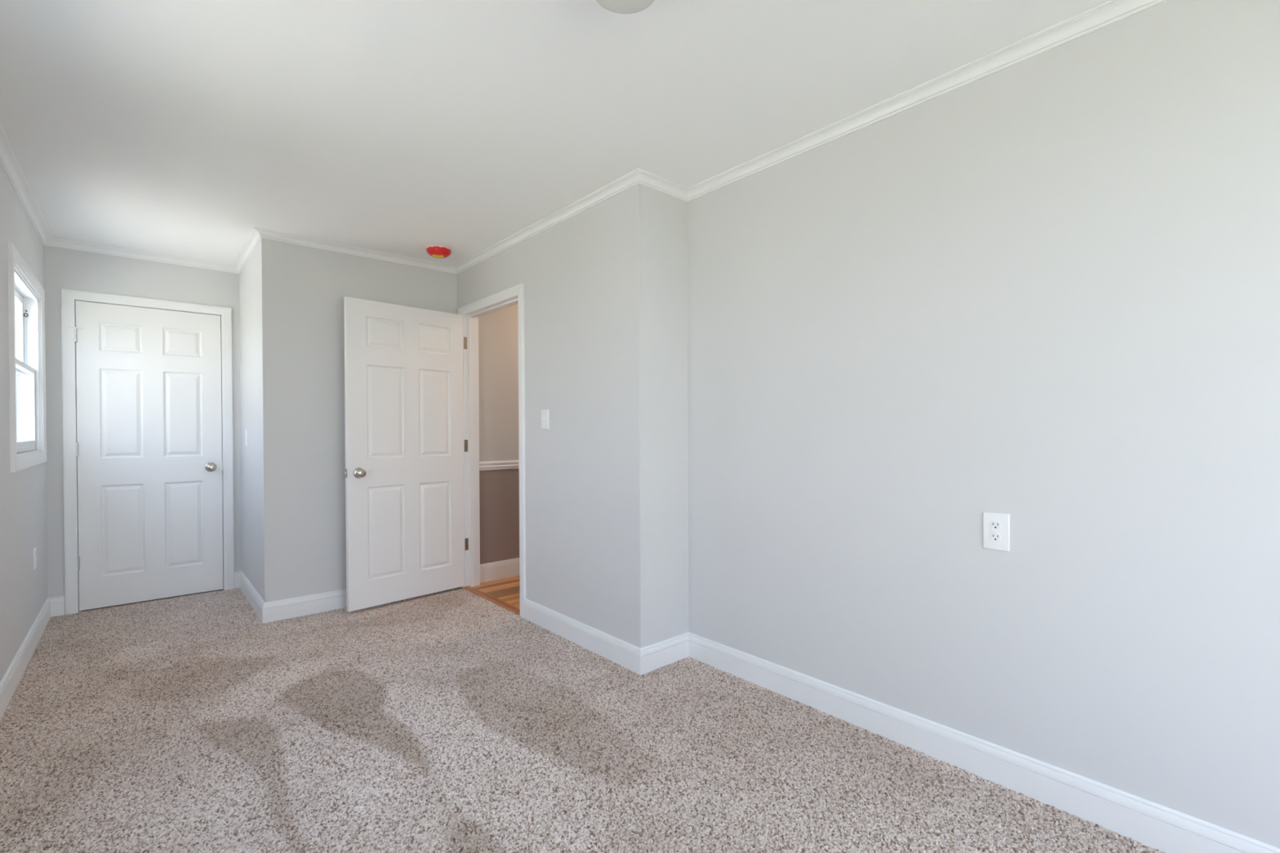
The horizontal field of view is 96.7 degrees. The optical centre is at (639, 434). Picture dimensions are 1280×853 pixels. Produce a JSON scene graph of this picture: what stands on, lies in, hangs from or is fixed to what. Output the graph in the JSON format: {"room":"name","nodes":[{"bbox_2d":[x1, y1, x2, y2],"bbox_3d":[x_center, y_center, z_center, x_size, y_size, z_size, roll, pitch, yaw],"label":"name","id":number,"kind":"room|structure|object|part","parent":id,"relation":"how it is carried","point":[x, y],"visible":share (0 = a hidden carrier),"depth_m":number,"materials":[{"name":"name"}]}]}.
{"room":"empty bedroom","nodes":[
{"label":"empty bedroom","id":0,"kind":"room"},
{"bbox_2d":[0,164,47,682],"bbox_3d":[-1.689,-0.024,1.145,0.120,2.441,6.688,-1,1,-41],"label":"wall","id":1,"kind":"structure","parent":0,"point":[23,493],"depth_m":2.72,"materials":[{"name":"white paint"}]},
{"bbox_2d":[0,598,50,720],"bbox_3d":[-1.634,1.119,1.199,0.014,0.130,6.448,-1,1,-41],"label":"baseboard","id":2,"kind":"structure","parent":1,"relation":"attached to","point":[11,680],"depth_m":2.77,"materials":[{"name":"white paint"}]},
{"bbox_2d":[0,123,53,244],"bbox_3d":[-1.630,-1.204,1.190,0.047,0.046,6.448,-1,1,-41],"label":"crown molding","id":3,"kind":"structure","parent":1,"relation":"attached to","point":[9,162],"depth_m":2.81,"materials":[{"name":"white paint"}]},
{"bbox_2d":[7,241,46,472],"bbox_3d":[-3.331,-0.356,3.027,0.138,1.063,1.151,-1,1,-41],"label":"window","id":4,"kind":"structure","parent":1,"relation":"in","point":[26,295],"depth_m":3.38,"materials":[{"name":"white paint"}]},
{"bbox_3d":[-3.353,-0.580,3.007,0.032,0.454,0.991,-1,1,-41],"label":"sash","id":5,"kind":"part","parent":4,"relation":"part of","materials":[{"name":"glass"}]},
{"bbox_3d":[-3.319,-0.147,3.039,0.034,0.484,0.991,-1,1,-41],"label":"sash","id":6,"kind":"part","parent":4,"relation":"part of","materials":[{"name":"white plastic"}]},
{"bbox_2d":[33,547,36,570],"bbox_3d":[-3.388,0.699,3.191,0.009,0.115,0.070,-1,1,-41],"label":"wall outlet","id":7,"kind":"object","parent":1,"relation":"attached to","point":[34,548],"visible":1,"depth_m":3.18,"materials":[{"name":"white plastic"}]},
{"bbox_2d":[43,244,242,597],"bbox_3d":[-3.425,-0.042,3.990,1.260,2.441,0.120,-1,1,-41],"label":"wall","id":8,"kind":"structure","parent":0,"point":[63,268],"depth_m":3.76,"materials":[{"name":"white paint"}]},
{"bbox_2d":[47,595,64,617],"bbox_3d":[-3.731,1.106,3.638,0.076,0.130,0.014,-1,1,-41],"label":"baseboard","id":9,"kind":"structure","parent":8,"relation":"attached to","point":[57,603],"depth_m":3.64,"materials":[{"name":"white paint"}]},
{"bbox_2d":[44,238,238,273],"bbox_3d":[-3.374,-1.221,3.917,1.020,0.046,0.047,-1,1,-41],"label":"crown molding","id":10,"kind":"structure","parent":8,"relation":"attached to","point":[56,242],"depth_m":3.88,"materials":[{"name":"white paint"}]},
{"bbox_2d":[67,300,223,610],"bbox_3d":[-3.378,0.140,3.934,0.800,2.021,0.100,-1,1,-41],"label":"door","id":11,"kind":"structure","parent":8,"relation":"in","point":[148,444],"depth_m":3.93,"materials":[{"name":"white paint"}]},
{"bbox_3d":[-3.118,0.242,4.141,0.067,0.067,0.063,-1,1,-41],"label":"knob","id":12,"kind":"part","parent":11,"relation":"part of","materials":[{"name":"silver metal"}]},
{"bbox_2d":[60,288,234,614],"bbox_3d":[-3.409,0.113,3.995,0.892,2.098,0.135,-1,1,-41],"label":"door frame","id":13,"kind":"structure","parent":8,"relation":"attached to","point":[68,296],"depth_m":3.72,"materials":[{"name":"white paint"}]},
{"bbox_2d":[234,571,240,588],"bbox_3d":[-3.011,1.098,4.269,0.050,0.130,0.014,-1,1,-41],"label":"baseboard","id":14,"kind":"structure","parent":8,"relation":"attached to","point":[237,575],"depth_m":4.26,"materials":[{"name":"white paint"}]},
{"bbox_2d":[239,239,265,602],"bbox_3d":[-2.651,-0.044,3.972,0.120,2.441,1.167,-1,1,-41],"label":"wall","id":15,"kind":"structure","parent":0,"point":[251,275],"depth_m":3.83,"materials":[{"name":"white paint"}]},
{"bbox_2d":[244,429,247,445],"bbox_3d":[-2.798,0.026,4.037,0.017,0.115,0.070,-1,1,-41],"label":"light switch","id":16,"kind":"object","parent":15,"relation":"attached to","point":[246,430],"visible":1,"depth_m":4.02,"materials":[{"name":"white plastic"}]},
{"bbox_2d":[232,227,261,273],"bbox_3d":[-2.663,-1.223,3.844,0.047,0.046,1.094,-1,1,-41],"label":"crown molding","id":17,"kind":"structure","parent":15,"relation":"attached to","point":[254,237],"depth_m":3.78,"materials":[{"name":"white paint"}]},
{"bbox_2d":[240,571,264,623],"bbox_3d":[-2.653,1.100,3.887,0.014,0.130,1.062,-1,1,-41],"label":"baseboard","id":18,"kind":"structure","parent":15,"relation":"attached to","point":[251,593],"depth_m":3.82,"materials":[{"name":"white paint"}]},
{"bbox_2d":[261,238,457,602],"bbox_3d":[-1.839,-0.048,3.987,1.361,2.441,0.120,-1,1,-41],"label":"wall","id":19,"kind":"structure","parent":0,"point":[304,289],"depth_m":3.66,"materials":[{"name":"white paint"}]},
{"bbox_2d":[262,588,346,623],"bbox_3d":[-1.841,1.097,3.902,1.256,0.130,0.014,-1,1,-41],"label":"baseboard","id":20,"kind":"structure","parent":19,"relation":"attached to","point":[293,607],"depth_m":3.63,"materials":[{"name":"white paint"}]},
{"bbox_2d":[253,226,457,274],"bbox_3d":[-1.851,-1.226,3.859,1.288,0.046,0.047,-1,1,-41],"label":"crown molding","id":21,"kind":"structure","parent":19,"relation":"attached to","point":[264,233],"depth_m":3.80,"materials":[{"name":"white paint"}]},
{"bbox_2d":[478,303,519,564],"bbox_3d":[-0.294,-0.055,5.285,2.674,2.421,0.120,-1,1,-41],"label":"wall","id":22,"kind":"structure","parent":0,"point":[498,331],"depth_m":4.49,"materials":[{"name":"beige paint"}]},
{"bbox_2d":[479,460,519,471],"bbox_3d":[-0.245,0.236,5.234,2.672,0.068,0.022,-1,1,-41],"label":"chair rail","id":23,"kind":"object","parent":22,"relation":"attached to","point":[504,464],"visible":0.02,"depth_m":4.47,"materials":[{"name":"white paint"}]},
{"bbox_2d":[480,557,519,582],"bbox_3d":[-0.245,1.069,5.245,2.672,0.152,0.014,-1,1,-41],"label":"baseboard","id":24,"kind":"structure","parent":22,"relation":"attached to","point":[490,571],"depth_m":4.48,"materials":[{"name":"white paint"}]},
{"bbox_2d":[457,183,640,648],"bbox_3d":[-0.684,-0.049,3.611,0.120,2.441,2.209,-1,1,-41],"label":"wall","id":25,"kind":"structure","parent":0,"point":[580,275],"depth_m":3.10,"materials":[{"name":"white paint"}]},
{"bbox_2d":[457,283,525,617],"bbox_3d":[-0.996,0.105,3.957,0.135,2.095,0.962,-1,1,-41],"label":"door frame","id":26,"kind":"structure","parent":25,"relation":"attached to","point":[470,321],"depth_m":4.24,"materials":[{"name":"white paint"}]},
{"bbox_2d":[343,296,468,612],"bbox_3d":[-1.594,0.128,3.950,0.166,2.013,0.860,0,1,43],"label":"door","id":27,"kind":"structure","parent":26,"relation":"attached to","point":[404,472],"depth_m":3.90,"materials":[{"name":"white paint"}]},
{"bbox_3d":[-1.797,0.251,3.661,0.063,0.067,0.067,0,1,43],"label":"knob","id":28,"kind":"part","parent":27,"relation":"part of","materials":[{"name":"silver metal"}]},
{"bbox_2d":[541,409,549,429],"bbox_3d":[-0.568,-0.087,3.373,0.017,0.115,0.078,-1,1,-41],"label":"light switch","id":29,"kind":"object","parent":25,"relation":"attached to","point":[544,413],"visible":1,"depth_m":3.37,"materials":[{"name":"white plastic"}]},
{"bbox_2d":[453,168,638,273],"bbox_3d":[-0.696,-1.227,3.483,0.047,0.046,2.136,-1,1,-41],"label":"crown molding","id":30,"kind":"structure","parent":25,"relation":"attached to","point":[630,180],"depth_m":3.23,"materials":[{"name":"white paint"}]},
{"bbox_2d":[524,598,640,675],"bbox_3d":[-0.356,1.097,3.149,0.014,0.130,1.102,-1,1,-41],"label":"baseboard","id":31,"kind":"structure","parent":25,"relation":"attached to","point":[624,654],"depth_m":3.07,"materials":[{"name":"white paint"}]},
{"bbox_2d":[0,0,1109,266],"bbox_3d":[0.056,-1.328,3.086,5.325,0.160,7.318,-1,1,-41],"label":"ceiling","id":32,"kind":"structure","parent":0,"point":[177,128],"depth_m":2.08,"materials":[{"name":"white paint"}]},
{"bbox_2d":[426,244,451,257],"bbox_3d":[-1.353,-1.219,3.829,0.159,0.062,0.159,0,1,-19],"label":"smoke detector","id":33,"kind":"object","parent":32,"relation":"attached to","point":[434,251],"visible":1,"depth_m":3.78,"materials":[{"name":"red plastic"}]},
{"bbox_2d":[595,0,654,13],"bbox_3d":[-0.040,-1.197,1.514,0.196,0.076,0.196,-1,1,-41],"label":"ceiling light","id":34,"kind":"object","parent":32,"relation":"attached to","point":[620,6],"visible":1,"depth_m":1.55,"materials":[{"name":"white glass"}]},
{"bbox_2d":[0,575,1165,852],"bbox_3d":[0.224,1.168,2.828,5.155,0.034,6.648,-1,1,-41],"label":"floor","id":35,"kind":"structure","parent":0,"point":[449,721],"depth_m":2.08,"materials":[{"name":"carpet"}]},
{"bbox_2d":[463,586,519,615],"bbox_3d":[-1.019,1.145,3.942,0.052,0.016,0.826,-1,1,-41],"label":"threshold","id":36,"kind":"object","parent":35,"relation":"on","point":[485,596],"visible":0.79,"depth_m":3.90,"materials":[{"name":"brown wood"}]},
{"bbox_2d":[639,183,688,648],"bbox_3d":[0.130,-0.046,2.936,0.454,2.441,0.120,-1,1,-41],"label":"wall","id":37,"kind":"structure","parent":0,"point":[663,217],"depth_m":2.84,"materials":[{"name":"white paint"}]},
{"bbox_2d":[637,168,687,201],"bbox_3d":[0.118,-1.225,2.808,0.381,0.046,0.047,-1,1,-41],"label":"crown molding","id":38,"kind":"structure","parent":37,"relation":"attached to","point":[648,180],"depth_m":2.80,"materials":[{"name":"white paint"}]},
{"bbox_2d":[640,631,688,675],"bbox_3d":[0.128,1.098,2.850,0.348,0.130,0.014,-1,1,-41],"label":"baseboard","id":39,"kind":"structure","parent":37,"relation":"attached to","point":[654,656],"depth_m":2.83,"materials":[{"name":"white paint"}]},
{"bbox_2d":[687,0,1279,848],"bbox_3d":[1.387,-0.041,1.755,0.120,2.441,3.552,-1,1,-41],"label":"wall","id":40,"kind":"structure","parent":0,"point":[1042,291],"depth_m":1.82,"materials":[{"name":"white paint"}]},
{"bbox_2d":[687,0,1167,201],"bbox_3d":[1.319,-1.220,1.690,0.047,0.046,3.312,-1,1,-41],"label":"crown molding","id":41,"kind":"structure","parent":40,"relation":"attached to","point":[1111,11],"depth_m":1.98,"materials":[{"name":"white paint"}]},
{"bbox_2d":[688,631,1279,852],"bbox_3d":[1.340,1.103,1.721,0.014,0.130,3.312,-1,1,-41],"label":"baseboard","id":42,"kind":"structure","parent":40,"relation":"attached to","point":[1154,825],"depth_m":1.88,"materials":[{"name":"white paint"}]},
{"bbox_2d":[982,511,1009,551],"bbox_3d":[1.184,0.325,1.894,0.009,0.123,0.078,-1,1,-41],"label":"wall outlet","id":43,"kind":"object","parent":40,"relation":"attached to","point":[996,526],"visible":1,"depth_m":1.89,"materials":[{"name":"white plastic"}]},
{"bbox_2d":[990,533,1000,541],"bbox_3d":[1.182,0.342,1.892,0.003,0.026,0.032,-1,1,-41],"label":"receptacle","id":44,"kind":"object","parent":43,"relation":"attached to","point":[993,536],"depth_m":1.89,"materials":[{"name":"white plastic"}]},
{"bbox_2d":[990,520,1000,528],"bbox_3d":[1.182,0.302,1.892,0.003,0.026,0.032,-1,1,-41],"label":"receptacle","id":45,"kind":"object","parent":43,"relation":"attached to","point":[993,524],"depth_m":1.89,"materials":[{"name":"white plastic"}]}
]}

